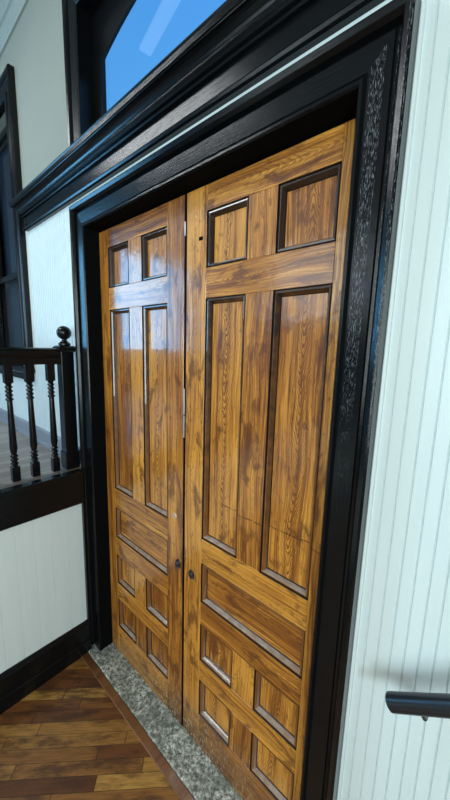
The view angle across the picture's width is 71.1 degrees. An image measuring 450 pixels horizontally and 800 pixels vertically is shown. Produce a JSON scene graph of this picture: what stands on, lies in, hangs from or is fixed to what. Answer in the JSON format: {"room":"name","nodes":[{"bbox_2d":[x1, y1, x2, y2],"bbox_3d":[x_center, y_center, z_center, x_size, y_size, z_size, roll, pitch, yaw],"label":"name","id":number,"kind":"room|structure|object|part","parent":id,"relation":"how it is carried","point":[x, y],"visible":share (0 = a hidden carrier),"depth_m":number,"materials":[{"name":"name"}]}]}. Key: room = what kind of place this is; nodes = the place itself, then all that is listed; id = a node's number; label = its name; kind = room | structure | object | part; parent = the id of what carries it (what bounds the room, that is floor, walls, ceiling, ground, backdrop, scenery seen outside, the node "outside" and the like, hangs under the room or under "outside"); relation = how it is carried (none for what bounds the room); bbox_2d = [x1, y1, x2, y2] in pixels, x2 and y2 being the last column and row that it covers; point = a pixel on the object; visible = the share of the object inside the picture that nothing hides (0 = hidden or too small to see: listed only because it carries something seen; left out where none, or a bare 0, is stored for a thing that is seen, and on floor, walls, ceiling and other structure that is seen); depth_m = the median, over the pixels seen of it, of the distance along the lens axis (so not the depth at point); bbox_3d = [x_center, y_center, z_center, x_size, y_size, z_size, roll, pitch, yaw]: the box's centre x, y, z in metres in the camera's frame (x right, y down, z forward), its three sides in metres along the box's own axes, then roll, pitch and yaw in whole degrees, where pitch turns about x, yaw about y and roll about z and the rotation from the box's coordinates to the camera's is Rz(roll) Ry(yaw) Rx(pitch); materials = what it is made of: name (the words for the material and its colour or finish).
{"room":"entrance hall","nodes":[
{"label":"entrance hall","id":0,"kind":"room"},
{"bbox_2d":[0,652,194,799],"bbox_3d":[-2.539,1.980,0.479,8.200,0.100,5.070,9,12,40],"label":"floor","id":1,"kind":"structure","parent":0,"point":[66,739],"depth_m":1.61,"materials":[{"name":"brown wood"}]},
{"bbox_2d":[0,421,91,714],"bbox_3d":[-4.057,1.052,1.614,4.211,1.290,4.934,9,12,40],"label":"stage platform","id":2,"kind":"object","parent":1,"relation":"on","point":[45,611],"visible":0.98,"depth_m":1.87,"materials":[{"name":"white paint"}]},
{"bbox_2d":[0,326,79,481],"bbox_3d":[-1.515,0.073,1.359,0.104,0.887,1.719,9,12,40],"label":"balustrade","id":3,"kind":"object","parent":2,"relation":"on","point":[62,354],"visible":1,"depth_m":1.86,"materials":[{"name":"black paint"}]},
{"bbox_3d":[-1.508,-0.186,1.317,0.068,0.095,1.535,9,12,40],"label":"hand rail","id":4,"kind":"part","parent":3,"relation":"part of","materials":[{"name":"black paint"}]},
{"bbox_3d":[-0.984,0.064,1.971,0.074,0.742,0.074,9,12,40],"label":"newel post","id":5,"kind":"part","parent":3,"relation":"part of","materials":[{"name":"black paint"}]},
{"bbox_3d":[-2.541,1.336,0.262,0.038,0.940,4.867,9,12,40],"label":"panel","id":6,"kind":"part","parent":2,"relation":"part of","materials":[{"name":"white paint"}]},
{"bbox_3d":[-2.530,1.837,0.328,0.034,0.230,4.879,9,12,40],"label":"skirting","id":7,"kind":"part","parent":2,"relation":"part of","materials":[{"name":"black paint"}]},
{"bbox_2d":[82,652,194,799],"bbox_3d":[-0.288,1.828,1.550,1.750,0.026,0.043,9,12,40],"label":"strip","id":8,"kind":"object","parent":1,"relation":"on","point":[158,758],"visible":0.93,"depth_m":1.69,"materials":[{"name":"brown wood"}]},
{"bbox_2d":[89,642,242,799],"bbox_3d":[-0.239,1.802,1.702,1.740,0.032,0.255,9,12,40],"label":"stone threshold","id":9,"kind":"object","parent":1,"relation":"on","point":[200,776],"visible":0.55,"depth_m":1.70,"materials":[{"name":"stone"}]},
{"bbox_2d":[0,0,449,799],"bbox_3d":[-0.848,-0.440,1.970,8.200,4.300,0.130,9,12,40],"label":"wall","id":10,"kind":"structure","parent":0,"point":[404,636],"depth_m":0.84,"materials":[{"name":"white painted wood boards"}]},
{"bbox_2d":[0,0,28,57],"bbox_3d":[-0.873,-2.463,1.552,8.200,0.175,0.140,9,12,40],"label":"crown molding","id":11,"kind":"structure","parent":10,"relation":"attached to","point":[11,11],"depth_m":2.07,"materials":[{"name":"paint"}]},
{"bbox_2d":[0,63,34,380],"bbox_3d":[-1.910,-1.301,2.753,1.215,2.175,0.195,9,12,40],"label":"window","id":12,"kind":"structure","parent":10,"relation":"in","point":[15,280],"depth_m":2.52,"materials":[{"name":"black paint"}]},
{"bbox_3d":[-1.909,-2.297,2.551,1.180,0.145,0.054,9,12,40],"label":"head casing","id":13,"kind":"part","parent":12,"relation":"part of","materials":[{"name":"black paint"}]},
{"bbox_3d":[-1.866,-1.647,2.725,0.890,1.190,0.032,9,12,40],"label":"sash","id":14,"kind":"part","parent":12,"relation":"part of","materials":[{"name":"black paint"}]},
{"bbox_3d":[-1.915,-0.714,2.848,0.890,0.785,0.032,9,12,40],"label":"sash","id":15,"kind":"part","parent":12,"relation":"part of","materials":[{"name":"black paint"}]},
{"bbox_3d":[-1.937,-0.309,2.911,1.215,0.035,0.195,9,12,40],"label":"sill","id":16,"kind":"part","parent":12,"relation":"part of","materials":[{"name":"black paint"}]},
{"bbox_2d":[0,408,80,466],"bbox_3d":[-2.463,0.123,3.368,4.100,0.120,0.044,9,12,40],"label":"baseboard","id":17,"kind":"structure","parent":10,"relation":"attached to","point":[21,425],"depth_m":2.56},
{"bbox_2d":[62,0,136,146],"bbox_3d":[-0.149,-1.561,1.175,1.724,0.882,0.165,9,12,40],"label":"window","id":18,"kind":"structure","parent":10,"relation":"in","point":[91,28],"depth_m":1.61,"materials":[{"name":"black paint"}]},
{"bbox_3d":[-0.790,-1.696,1.639,0.127,0.797,0.037,9,12,40],"label":"casing","id":19,"kind":"part","parent":18,"relation":"part of","materials":[{"name":"black paint"}]},
{"bbox_3d":[-0.181,-1.927,1.068,1.724,0.127,0.037,9,12,40],"label":"head casing","id":20,"kind":"part","parent":18,"relation":"part of","materials":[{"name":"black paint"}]},
{"bbox_3d":[-0.137,-1.544,1.193,1.470,0.665,0.013,9,12,40],"label":"sash","id":21,"kind":"part","parent":18,"relation":"part of","materials":[{"name":"black paint"}]},
{"bbox_2d":[99,195,185,723],"bbox_3d":[-0.462,0.419,1.761,0.731,2.671,0.055,9,12,40],"label":"door","id":22,"kind":"structure","parent":10,"relation":"in","point":[142,257],"depth_m":1.70,"materials":[{"name":"brown wood"}]},
{"bbox_3d":[-0.562,-0.721,1.691,0.198,0.212,0.028,9,12,40],"label":"moulding","id":23,"kind":"part","parent":22,"relation":"part of","materials":[{"name":"brown wood"}]},
{"bbox_3d":[-0.551,-0.722,1.703,0.196,0.210,0.014,9,12,40],"label":"panel","id":24,"kind":"part","parent":22,"relation":"part of","materials":[{"name":"brown wood"}]},
{"bbox_3d":[-0.583,0.029,1.810,0.198,1.069,0.028,9,12,40],"label":"moulding","id":25,"kind":"part","parent":22,"relation":"part of","materials":[{"name":"brown wood"}]},
{"bbox_3d":[-0.572,0.027,1.823,0.196,1.067,0.014,9,12,40],"label":"panel","id":26,"kind":"part","parent":22,"relation":"part of","materials":[{"name":"brown wood"}]},
{"bbox_3d":[-0.613,1.099,1.982,0.198,0.201,0.028,9,12,40],"label":"moulding","id":27,"kind":"part","parent":22,"relation":"part of","materials":[{"name":"brown wood"}]},
{"bbox_3d":[-0.622,1.417,2.032,0.198,0.206,0.028,9,12,40],"label":"moulding","id":28,"kind":"part","parent":22,"relation":"part of","materials":[{"name":"brown wood"}]},
{"bbox_3d":[-0.602,1.098,1.994,0.196,0.199,0.014,9,12,40],"label":"panel","id":29,"kind":"part","parent":22,"relation":"part of","materials":[{"name":"brown wood"}]},
{"bbox_3d":[-0.611,1.415,2.045,0.196,0.204,0.014,9,12,40],"label":"panel","id":30,"kind":"part","parent":22,"relation":"part of","materials":[{"name":"brown wood"}]},
{"bbox_3d":[-0.434,-0.854,1.571,0.514,0.096,0.045,9,12,40],"label":"rail","id":31,"kind":"part","parent":22,"relation":"part of","materials":[{"name":"brown wood"}]},
{"bbox_3d":[-0.442,-0.539,1.621,0.514,0.118,0.045,9,12,40],"label":"rail","id":32,"kind":"part","parent":22,"relation":"part of","materials":[{"name":"brown wood"}]},
{"bbox_3d":[-0.475,0.637,1.809,0.514,0.125,0.045,9,12,40],"label":"rail","id":33,"kind":"part","parent":22,"relation":"part of","materials":[{"name":"brown wood"}]},
{"bbox_3d":[-0.485,0.800,1.828,0.514,0.203,0.028,9,12,40],"label":"moulding","id":34,"kind":"part","parent":22,"relation":"part of","materials":[{"name":"brown wood"}]},
{"bbox_3d":[-0.484,0.959,1.860,0.514,0.121,0.045,9,12,40],"label":"rail","id":35,"kind":"part","parent":22,"relation":"part of","materials":[{"name":"brown wood"}]},
{"bbox_3d":[-0.493,1.276,1.911,0.514,0.118,0.045,9,12,40],"label":"rail","id":36,"kind":"part","parent":22,"relation":"part of","materials":[{"name":"brown wood"}]},
{"bbox_3d":[-0.503,1.637,1.968,0.514,0.200,0.045,9,12,40],"label":"rail","id":37,"kind":"part","parent":22,"relation":"part of","materials":[{"name":"brown wood"}]},
{"bbox_3d":[-0.474,0.798,1.841,0.512,0.201,0.014,9,12,40],"label":"panel","id":38,"kind":"part","parent":22,"relation":"part of","materials":[{"name":"brown wood"}]},
{"bbox_3d":[-0.326,-0.681,1.486,0.200,0.212,0.028,9,12,40],"label":"moulding","id":39,"kind":"part","parent":22,"relation":"part of","materials":[{"name":"brown wood"}]},
{"bbox_3d":[-0.347,0.068,1.606,0.200,1.069,0.028,9,12,40],"label":"moulding","id":40,"kind":"part","parent":22,"relation":"part of","materials":[{"name":"brown wood"}]},
{"bbox_3d":[-0.385,1.456,1.828,0.200,0.206,0.028,9,12,40],"label":"moulding","id":41,"kind":"part","parent":22,"relation":"part of","materials":[{"name":"brown wood"}]},
{"bbox_3d":[-0.377,1.139,1.777,0.200,0.201,0.028,9,12,40],"label":"moulding","id":42,"kind":"part","parent":22,"relation":"part of","materials":[{"name":"brown wood"}]},
{"bbox_3d":[-0.315,-0.683,1.499,0.198,0.210,0.014,9,12,40],"label":"panel","id":43,"kind":"part","parent":22,"relation":"part of","materials":[{"name":"brown wood"}]},
{"bbox_3d":[-0.335,0.066,1.619,0.198,1.067,0.014,9,12,40],"label":"panel","id":44,"kind":"part","parent":22,"relation":"part of","materials":[{"name":"brown wood"}]},
{"bbox_3d":[-0.365,1.137,1.790,0.198,0.199,0.014,9,12,40],"label":"panel","id":45,"kind":"part","parent":22,"relation":"part of","materials":[{"name":"brown wood"}]},
{"bbox_3d":[-0.374,1.454,1.840,0.198,0.204,0.014,9,12,40],"label":"panel","id":46,"kind":"part","parent":22,"relation":"part of","materials":[{"name":"brown wood"}]},
{"bbox_2d":[9,0,384,230],"bbox_3d":[-0.221,-1.116,1.179,3.474,0.193,0.094,9,12,40],"label":"crown molding","id":47,"kind":"structure","parent":10,"relation":"attached to","point":[241,43],"depth_m":1.09,"materials":[{"name":"black paint"}]},
{"bbox_2d":[69,0,420,799],"bbox_3d":[-0.212,0.412,1.482,1.678,2.806,0.187,9,12,40],"label":"door frame","id":48,"kind":"structure","parent":10,"relation":"attached to","point":[364,73],"depth_m":0.90,"materials":[{"name":"black paint"}]},
{"bbox_3d":[-0.842,0.315,1.948,0.104,2.794,0.067,9,12,40],"label":"casing","id":49,"kind":"part","parent":48,"relation":"part of","materials":[{"name":"black paint"}]},
{"bbox_3d":[-0.214,-0.908,1.226,1.678,0.118,0.067,9,12,40],"label":"head casing","id":50,"kind":"part","parent":48,"relation":"part of","materials":[{"name":"black paint"}]},
{"bbox_3d":[0.335,0.516,0.931,0.117,2.806,0.067,9,12,40],"label":"casing","id":51,"kind":"part","parent":48,"relation":"part of","materials":[{"name":"black paint"}]},
{"bbox_2d":[181,118,355,799],"bbox_3d":[0.086,0.510,1.287,0.742,2.671,0.055,9,12,40],"label":"door","id":52,"kind":"structure","parent":10,"relation":"in","point":[265,240],"depth_m":1.21,"materials":[{"name":"brown wood"}]},
{"bbox_3d":[-0.046,1.512,1.535,0.204,0.206,0.028,9,12,40],"label":"moulding","id":53,"kind":"part","parent":52,"relation":"part of","materials":[{"name":"brown wood"}]},
{"bbox_3d":[-0.038,1.195,1.484,0.204,0.201,0.028,9,12,40],"label":"moulding","id":54,"kind":"part","parent":52,"relation":"part of","materials":[{"name":"brown wood"}]},
{"bbox_3d":[-0.035,1.511,1.547,0.202,0.204,0.014,9,12,40],"label":"panel","id":55,"kind":"part","parent":52,"relation":"part of","materials":[{"name":"brown wood"}]},
{"bbox_3d":[-0.026,1.193,1.497,0.202,0.199,0.014,9,12,40],"label":"panel","id":56,"kind":"part","parent":52,"relation":"part of","materials":[{"name":"brown wood"}]},
{"bbox_3d":[-0.008,0.124,1.313,0.204,1.069,0.028,9,12,40],"label":"moulding","id":57,"kind":"part","parent":52,"relation":"part of","materials":[{"name":"brown wood"}]},
{"bbox_3d":[0.003,0.123,1.325,0.202,1.067,0.014,9,12,40],"label":"panel","id":58,"kind":"part","parent":52,"relation":"part of","materials":[{"name":"brown wood"}]},
{"bbox_3d":[0.013,-0.625,1.193,0.204,0.212,0.028,9,12,40],"label":"moulding","id":59,"kind":"part","parent":52,"relation":"part of","materials":[{"name":"brown wood"}]},
{"bbox_3d":[0.024,-0.627,1.206,0.202,0.210,0.014,9,12,40],"label":"panel","id":60,"kind":"part","parent":52,"relation":"part of","materials":[{"name":"brown wood"}]},
{"bbox_3d":[0.077,1.733,1.467,0.532,0.200,0.045,9,12,40],"label":"rail","id":61,"kind":"part","parent":52,"relation":"part of","materials":[{"name":"brown wood"}]},
{"bbox_3d":[0.087,1.372,1.409,0.532,0.118,0.045,9,12,40],"label":"rail","id":62,"kind":"part","parent":52,"relation":"part of","materials":[{"name":"brown wood"}]},
{"bbox_3d":[0.096,1.056,1.359,0.532,0.121,0.045,9,12,40],"label":"rail","id":63,"kind":"part","parent":52,"relation":"part of","materials":[{"name":"brown wood"}]},
{"bbox_3d":[0.095,0.896,1.326,0.532,0.203,0.028,9,12,40],"label":"moulding","id":64,"kind":"part","parent":52,"relation":"part of","materials":[{"name":"brown wood"}]},
{"bbox_3d":[0.105,0.733,1.307,0.532,0.125,0.045,9,12,40],"label":"rail","id":65,"kind":"part","parent":52,"relation":"part of","materials":[{"name":"brown wood"}]},
{"bbox_3d":[0.106,0.895,1.339,0.530,0.201,0.014,9,12,40],"label":"panel","id":66,"kind":"part","parent":52,"relation":"part of","materials":[{"name":"brown wood"}]},
{"bbox_3d":[0.138,-0.442,1.119,0.532,0.118,0.045,9,12,40],"label":"rail","id":67,"kind":"part","parent":52,"relation":"part of","materials":[{"name":"brown wood"}]},
{"bbox_3d":[0.199,1.553,1.323,0.207,0.206,0.028,9,12,40],"label":"moulding","id":68,"kind":"part","parent":52,"relation":"part of","materials":[{"name":"brown wood"}]},
{"bbox_3d":[0.210,1.552,1.335,0.205,0.204,0.014,9,12,40],"label":"panel","id":69,"kind":"part","parent":52,"relation":"part of","materials":[{"name":"brown wood"}]},
{"bbox_3d":[0.146,-0.757,1.069,0.532,0.096,0.045,9,12,40],"label":"rail","id":70,"kind":"part","parent":52,"relation":"part of","materials":[{"name":"brown wood"}]},
{"bbox_3d":[0.207,1.236,1.272,0.207,0.201,0.028,9,12,40],"label":"moulding","id":71,"kind":"part","parent":52,"relation":"part of","materials":[{"name":"brown wood"}]},
{"bbox_3d":[0.219,1.234,1.284,0.205,0.199,0.014,9,12,40],"label":"panel","id":72,"kind":"part","parent":52,"relation":"part of","materials":[{"name":"brown wood"}]},
{"bbox_3d":[0.237,0.165,1.101,0.207,1.069,0.028,9,12,40],"label":"moulding","id":73,"kind":"part","parent":52,"relation":"part of","materials":[{"name":"brown wood"}]},
{"bbox_3d":[0.248,0.163,1.113,0.205,1.067,0.014,9,12,40],"label":"panel","id":74,"kind":"part","parent":52,"relation":"part of","materials":[{"name":"brown wood"}]},
{"bbox_3d":[0.258,-0.584,0.981,0.207,0.212,0.028,9,12,40],"label":"moulding","id":75,"kind":"part","parent":52,"relation":"part of","materials":[{"name":"brown wood"}]},
{"bbox_3d":[0.269,-0.586,0.994,0.205,0.210,0.014,9,12,40],"label":"panel","id":76,"kind":"part","parent":52,"relation":"part of","materials":[{"name":"brown wood"}]},
{"bbox_2d":[337,0,427,799],"bbox_3d":[0.394,0.505,0.903,0.014,2.840,0.018,9,12,40],"label":"strip","id":77,"kind":"object","parent":10,"relation":"attached to","point":[423,9],"visible":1,"depth_m":0.80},
{"bbox_2d":[385,691,449,720],"bbox_3d":[1.050,0.264,0.229,1.589,1.293,0.096,9,12,40],"label":"handrail","id":78,"kind":"object","parent":10,"relation":"attached to","point":[425,705],"visible":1,"depth_m":0.76,"materials":[{"name":"black metal"}]}
]}

